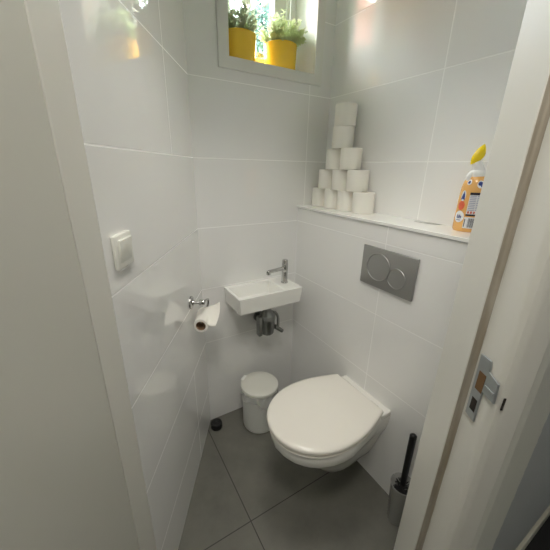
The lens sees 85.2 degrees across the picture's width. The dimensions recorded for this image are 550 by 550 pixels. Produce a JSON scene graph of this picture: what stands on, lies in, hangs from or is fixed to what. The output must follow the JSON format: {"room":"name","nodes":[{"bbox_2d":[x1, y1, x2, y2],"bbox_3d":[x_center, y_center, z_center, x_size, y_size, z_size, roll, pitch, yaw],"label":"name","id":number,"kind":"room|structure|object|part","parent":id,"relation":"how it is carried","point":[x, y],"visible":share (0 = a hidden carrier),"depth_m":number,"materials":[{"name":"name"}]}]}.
{"room":"bathroom","nodes":[
{"label":"bathroom","id":0,"kind":"room"},
{"bbox_2d":[58,0,210,549],"bbox_3d":[-0.397,-0.186,0.958,0.100,2.450,0.761,1,20,-1],"label":"wall","id":1,"kind":"structure","parent":0,"point":[127,58],"depth_m":0.84,"materials":[{"name":"tile"}]},
{"bbox_2d":[0,0,138,549],"bbox_3d":[-0.375,0.276,0.247,0.054,2.038,0.751,1,20,-1],"label":"door","id":2,"kind":"structure","parent":1,"relation":"in","point":[63,486],"depth_m":0.44,"materials":[{"name":"paint"}]},
{"bbox_2d":[23,0,156,549],"bbox_3d":[-0.399,0.111,0.619,0.100,2.120,0.078,1,20,-1],"label":"trim","id":3,"kind":"structure","parent":1,"relation":"attached to","point":[44,19],"depth_m":0.55,"materials":[{"name":"white paint"}]},
{"bbox_2d":[110,230,133,270],"bbox_3d":[-0.338,-0.056,0.670,0.017,0.078,0.076,1,20,-1],"label":"light switch","id":4,"kind":"object","parent":1,"relation":"attached to","point":[121,243],"visible":1,"depth_m":0.65,"materials":[{"name":"plastic"}]},
{"bbox_2d":[189,296,208,322],"bbox_3d":[-0.323,0.132,1.289,0.064,0.109,0.114,1,20,-1],"label":"toilet paper holder","id":5,"kind":"object","parent":1,"relation":"attached to","point":[192,302],"visible":0.71,"depth_m":1.25,"materials":[{"name":"silver metal"}]},
{"bbox_3d":[-0.322,0.115,1.259,0.047,0.025,0.025,1,20,-1],"label":"post","id":6,"kind":"part","parent":5,"relation":"part of","materials":[{"name":"silver metal"}]},
{"bbox_2d":[194,302,219,331],"bbox_3d":[-0.296,0.185,1.300,0.110,0.100,0.113,1,20,-1],"label":"toilet roll","id":7,"kind":"object","parent":5,"relation":"hanging from","point":[209,315],"visible":1,"depth_m":1.28,"materials":[{"name":"paper"}]},
{"bbox_2d":[182,0,336,419],"bbox_3d":[-0.117,-0.415,1.613,0.958,2.450,0.300,-10,23,-29],"label":"wall","id":8,"kind":"structure","parent":0,"point":[259,143],"depth_m":1.45,"materials":[{"name":"tile"}]},
{"bbox_2d":[224,276,302,315],"bbox_3d":[-0.058,0.101,1.538,0.358,0.086,0.189,-10,23,-29],"label":"washbasin","id":9,"kind":"object","parent":8,"relation":"attached to","point":[260,295],"visible":0.96,"depth_m":1.51,"materials":[{"name":"ceramic"}]},
{"bbox_2d":[254,309,283,336],"bbox_3d":[-0.040,0.221,1.632,0.153,0.202,0.130,-10,23,-29],"label":"trap","id":10,"kind":"object","parent":9,"relation":"attached to","point":[265,319],"visible":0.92,"depth_m":1.58,"materials":[{"name":"silver metal"}]},
{"bbox_2d":[254,311,261,319],"bbox_3d":[-0.077,0.238,1.653,0.060,0.060,0.068,-10,23,-29],"label":"pipe","id":11,"kind":"object","parent":10,"relation":"attached to","point":[256,314],"depth_m":1.66,"materials":[{"name":"silver metal"}]},
{"bbox_2d":[260,310,274,335],"bbox_3d":[-0.041,0.252,1.614,0.083,0.144,0.084,-10,23,-29],"label":"bottle","id":12,"kind":"object","parent":10,"relation":"attached to","point":[267,317],"depth_m":1.58,"materials":[{"name":"silver metal"}]},
{"bbox_3d":[0.002,0.238,1.627,0.049,0.106,0.021,-5,21,-18],"label":"arm","id":13,"kind":"part","parent":10,"relation":"part of","materials":[{"name":"silver metal"}]},
{"bbox_2d":[266,259,287,283],"bbox_3d":[0.012,-0.013,1.547,0.128,0.126,0.037,-10,23,-29],"label":"tap","id":14,"kind":"object","parent":9,"relation":"on","point":[284,268],"visible":1,"depth_m":1.55,"materials":[{"name":"silver metal"}]},
{"bbox_3d":[0.001,-0.022,1.536,0.100,0.029,0.021,-10,23,-29],"label":"spout","id":15,"kind":"part","parent":14,"relation":"part of","materials":[{"name":"silver metal"}]},
{"bbox_3d":[0.052,-0.049,1.559,0.032,0.066,0.032,-10,23,-29],"label":"handle","id":16,"kind":"part","parent":14,"relation":"part of","materials":[{"name":"silver metal"}]},
{"bbox_2d":[215,0,326,86],"bbox_3d":[-0.081,-1.232,1.343,0.520,0.658,0.342,-10,23,-29],"label":"window","id":17,"kind":"structure","parent":8,"relation":"in","point":[312,13],"depth_m":1.36,"materials":[{"name":"paint"}]},
{"bbox_2d":[228,0,260,60],"bbox_3d":[-0.130,-1.022,1.250,0.187,0.235,0.225,-10,23,-29],"label":"potted herb","id":18,"kind":"object","parent":17,"relation":"on","point":[242,36],"visible":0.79,"depth_m":1.23,"materials":[{"name":"yellow ceramic"}]},
{"bbox_2d":[228,27,255,60],"bbox_3d":[-0.157,-0.973,1.296,0.152,0.110,0.152,-10,23,-29],"label":"pot","id":19,"kind":"object","parent":18,"relation":"attached to","point":[242,41],"depth_m":1.24,"materials":[{"name":"yellow ceramic"}]},
{"bbox_3d":[-0.094,-1.236,1.355,0.360,0.522,0.047,-10,23,-29],"label":"sash","id":20,"kind":"part","parent":17,"relation":"part of","materials":[{"name":"paint"}]},
{"bbox_2d":[257,9,307,69],"bbox_3d":[0.044,-1.052,1.351,0.239,0.230,0.223,-6,21,-19],"label":"potted herb","id":21,"kind":"object","parent":17,"relation":"on","point":[280,48],"visible":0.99,"depth_m":1.33,"materials":[{"name":"yellow ceramic"}]},
{"bbox_2d":[264,39,296,69],"bbox_3d":[0.024,-1.007,1.400,0.152,0.110,0.152,-10,23,-29],"label":"pot","id":22,"kind":"object","parent":21,"relation":"attached to","point":[277,52],"depth_m":1.34,"materials":[{"name":"yellow ceramic"}]},
{"bbox_3d":[-0.102,-1.244,1.376,0.431,0.570,0.070,-10,23,-29],"label":"frame","id":23,"kind":"part","parent":17,"relation":"part of","materials":[{"name":"paint"}]},
{"bbox_2d":[290,208,297,373],"bbox_3d":[0.110,0.197,1.799,0.004,1.181,0.004,-10,23,-29],"label":"trim","id":24,"kind":"structure","parent":8,"relation":"attached to","point":[297,208],"depth_m":1.73,"materials":[{"name":"white"}]},
{"bbox_2d":[178,407,549,549],"bbox_3d":[0.133,1.246,0.774,3.700,0.100,2.700,-10,23,-29],"label":"floor","id":25,"kind":"structure","parent":0,"point":[247,495],"depth_m":1.30,"materials":[{"name":"tile"}]},
{"bbox_2d":[211,418,221,430],"bbox_3d":[-0.328,0.839,1.678,0.063,0.036,0.063,-10,23,-29],"label":"door stop","id":26,"kind":"object","parent":25,"relation":"on","point":[216,424],"visible":1,"depth_m":1.66,"materials":[{"name":"black rubber"}]},
{"bbox_2d":[241,371,277,433],"bbox_3d":[-0.086,0.714,1.680,0.207,0.281,0.207,-10,23,-29],"label":"waste bin","id":27,"kind":"object","parent":25,"relation":"on","point":[259,388],"visible":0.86,"depth_m":1.60,"materials":[{"name":"plastic"}]},
{"bbox_3d":[-0.084,0.595,1.637,0.206,0.027,0.206,-10,23,-29],"label":"lid","id":28,"kind":"part","parent":27,"relation":"part of","materials":[{"name":"white plastic"}]},
{"bbox_2d":[387,472,410,526],"bbox_3d":[0.511,0.929,1.229,0.095,0.204,0.095,-10,23,-29],"label":"toilet brush holder","id":29,"kind":"object","parent":25,"relation":"on","point":[396,500],"visible":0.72,"depth_m":1.21,"materials":[{"name":"grey plastic"}]},
{"bbox_2d":[393,433,416,494],"bbox_3d":[0.514,0.813,1.188,0.069,0.418,0.066,-10,23,-29],"label":"toilet brush","id":30,"kind":"object","parent":29,"relation":"in","point":[401,486],"visible":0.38,"depth_m":1.18,"materials":[{"name":"black plastic"}]},
{"bbox_3d":[0.521,0.776,1.188,0.026,0.348,0.051,9,21,21],"label":"handle","id":31,"kind":"part","parent":30,"relation":"part of","materials":[{"name":"black plastic"}]},
{"bbox_2d":[290,208,467,494],"bbox_3d":[0.478,0.356,1.379,0.169,1.181,1.150,-10,23,-29],"label":"wall","id":32,"kind":"structure","parent":0,"point":[390,345],"depth_m":1.28,"materials":[{"name":"tile"}]},
{"bbox_2d":[267,374,390,471],"bbox_3d":[0.203,0.704,1.290,0.501,0.362,0.372,-10,23,-29],"label":"toilet","id":33,"kind":"object","parent":32,"relation":"attached to","point":[327,423],"visible":1,"depth_m":1.17,"materials":[{"name":"ceramic"}]},
{"bbox_3d":[0.182,0.577,1.229,0.440,0.015,0.366,-10,23,-29],"label":"seat","id":34,"kind":"part","parent":33,"relation":"part of","materials":[{"name":"plastic"}]},
{"bbox_3d":[0.207,0.727,1.301,0.490,0.310,0.360,-10,23,-29],"label":"bowl","id":35,"kind":"part","parent":33,"relation":"part of","materials":[{"name":"ceramic"}]},
{"bbox_2d":[360,244,419,301],"bbox_3d":[0.431,-0.015,1.155,0.014,0.160,0.249,-10,23,-29],"label":"flush plate","id":36,"kind":"object","parent":32,"relation":"attached to","point":[394,273],"visible":1,"depth_m":1.14,"materials":[{"name":"plastic"}]},
{"bbox_2d":[325,0,527,225],"bbox_3d":[0.615,-0.264,1.236,0.120,2.450,1.150,-10,23,-29],"label":"wall","id":37,"kind":"structure","parent":0,"point":[427,80],"depth_m":1.11,"materials":[{"name":"tile"}]},
{"bbox_2d":[297,205,470,242],"bbox_3d":[0.488,-0.207,1.175,0.175,0.012,1.150,-10,23,-29],"label":"shelf","id":38,"kind":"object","parent":37,"relation":"attached to","point":[444,231],"depth_m":1.13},
{"bbox_2d":[312,187,324,206],"bbox_3d":[0.247,-0.417,1.594,0.098,0.092,0.098,16,24,35],"label":"toilet roll","id":39,"kind":"object","parent":38,"relation":"on","point":[317,193],"visible":0.58,"depth_m":1.56,"materials":[{"name":"paper"}]},
{"bbox_2d":[318,169,333,188],"bbox_3d":[0.272,-0.489,1.523,0.098,0.092,0.098,-12,24,-33],"label":"toilet roll","id":40,"kind":"object","parent":39,"relation":"on","point":[325,175],"visible":0.72,"depth_m":1.49,"materials":[{"name":"paper"}]},
{"bbox_2d":[326,149,340,169],"bbox_3d":[0.298,-0.563,1.455,0.098,0.092,0.098,-8,22,-24],"label":"toilet roll","id":41,"kind":"object","parent":40,"relation":"on","point":[333,155],"visible":0.71,"depth_m":1.42,"materials":[{"name":"paper"}]},
{"bbox_2d":[332,126,354,148],"bbox_3d":[0.316,-0.637,1.390,0.098,0.092,0.098,14,24,32],"label":"toilet roll","id":42,"kind":"object","parent":41,"relation":"on","point":[343,136],"visible":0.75,"depth_m":1.35,"materials":[{"name":"paper"}]},
{"bbox_2d":[334,102,357,126],"bbox_3d":[0.322,-0.724,1.360,0.098,0.092,0.098,2,20,3],"label":"toilet roll","id":43,"kind":"object","parent":42,"relation":"on","point":[345,113],"visible":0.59,"depth_m":1.32,"materials":[{"name":"paper"}]},
{"bbox_2d":[323,189,337,208],"bbox_3d":[0.298,-0.388,1.514,0.098,0.092,0.098,4,20,6],"label":"toilet roll","id":44,"kind":"object","parent":38,"relation":"on","point":[330,196],"visible":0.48,"depth_m":1.48,"materials":[{"name":"paper"}]},
{"bbox_2d":[336,190,352,210],"bbox_3d":[0.346,-0.358,1.434,0.098,0.092,0.098,6,20,14],"label":"toilet roll","id":45,"kind":"object","parent":38,"relation":"on","point":[344,198],"visible":0.7,"depth_m":1.40,"materials":[{"name":"paper"}]},
{"bbox_2d":[331,170,347,189],"bbox_3d":[0.323,-0.460,1.443,0.098,0.092,0.098,9,21,21],"label":"toilet roll","id":46,"kind":"object","parent":45,"relation":"on","point":[339,177],"visible":0.7,"depth_m":1.41,"materials":[{"name":"paper"}]},
{"bbox_2d":[339,148,362,169],"bbox_3d":[0.349,-0.533,1.375,0.098,0.092,0.098,-17,27,-41],"label":"toilet roll","id":47,"kind":"object","parent":46,"relation":"on","point":[350,158],"visible":1,"depth_m":1.34,"materials":[{"name":"paper"}]},
{"bbox_2d":[351,192,375,213],"bbox_3d":[0.401,-0.329,1.357,0.098,0.092,0.098,14,23,31],"label":"toilet roll","id":48,"kind":"object","parent":38,"relation":"on","point":[362,202],"visible":0.96,"depth_m":1.32,"materials":[{"name":"paper"}]},
{"bbox_2d":[346,170,369,191],"bbox_3d":[0.377,-0.430,1.363,0.098,0.092,0.098,16,25,36],"label":"toilet roll","id":49,"kind":"object","parent":48,"relation":"on","point":[357,180],"visible":1,"depth_m":1.33,"materials":[{"name":"paper"}]},
{"bbox_2d":[452,144,485,231],"bbox_3d":[0.644,-0.278,0.966,0.074,0.268,0.079,-10,23,-29],"label":"bottle","id":50,"kind":"object","parent":38,"relation":"on","point":[467,204],"visible":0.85,"depth_m":0.95,"materials":[{"name":"orange plastic"}]},
{"bbox_2d":[458,201,464,209],"bbox_3d":[0.608,-0.227,0.975,0.002,0.029,0.024,-4,20,-15],"label":"print","id":51,"kind":"object","parent":50,"relation":"on","point":[461,204],"depth_m":0.97},
{"bbox_3d":[0.635,-0.224,0.949,0.039,0.069,0.006,7,21,17],"label":"text panel","id":52,"kind":"part","parent":50,"relation":"part of","materials":[{"name":"white paper"}]},
{"bbox_2d":[468,196,479,210],"bbox_3d":[0.635,-0.227,0.947,0.036,0.046,0.005,7,21,17],"label":"print","id":53,"kind":"object","parent":50,"relation":"on","point":[472,200],"depth_m":0.95,"materials":[{"name":"grey paper"}]},
{"bbox_2d":[509,461,549,549],"bbox_3d":[1.325,-0.158,0.981,1.210,2.450,0.052,-10,23,-29],"label":"wall","id":54,"kind":"structure","parent":0,"point":[540,501],"depth_m":1.04,"materials":[{"name":"paint"}]},
{"bbox_2d":[394,0,549,549],"bbox_3d":[0.417,0.140,0.586,0.068,2.120,0.164,1,20,-1],"label":"door frame","id":55,"kind":"structure","parent":54,"relation":"attached to","point":[500,312],"depth_m":0.54,"materials":[{"name":"paint"}]},
{"bbox_2d":[465,354,505,421],"bbox_3d":[0.394,0.226,0.561,0.015,0.141,0.066,-3,20,-10],"label":"strike plate","id":56,"kind":"object","parent":55,"relation":"attached to","point":[485,383],"visible":1,"depth_m":0.56,"materials":[{"name":"metal"}]},
{"bbox_2d":[470,342,549,549],"bbox_3d":[0.590,-0.042,0.615,0.446,2.450,0.152,-10,23,-29],"label":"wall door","id":57,"kind":"structure","parent":54,"relation":"in","point":[526,461],"depth_m":0.68,"materials":[{"name":"paint"}]},
{"bbox_2d":[515,505,549,549],"bbox_3d":[1.110,1.014,1.239,1.495,0.070,0.012,-10,23,-29],"label":"baseboard","id":58,"kind":"structure","parent":54,"relation":"attached to","point":[546,514],"depth_m":1.18,"materials":[{"name":"paint"}]},
{"label":"outside","id":59,"kind":"structure","parent":0,"visible":0},
{"bbox_3d":[-5.777,-2.604,12.119,30.000,0.150,23.680,-10,23,-29],"label":"ground","id":60,"kind":"structure","parent":59,"visible":0},
{"bbox_2d":[237,0,269,58],"bbox_3d":[-0.246,-5.875,7.944,4.726,9.653,5.052,-10,23,-29],"label":"tree","id":61,"kind":"object","parent":60,"relation":"on","point":[264,9],"visible":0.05,"depth_m":7.44,"materials":[{"name":"green plant"}]}
]}

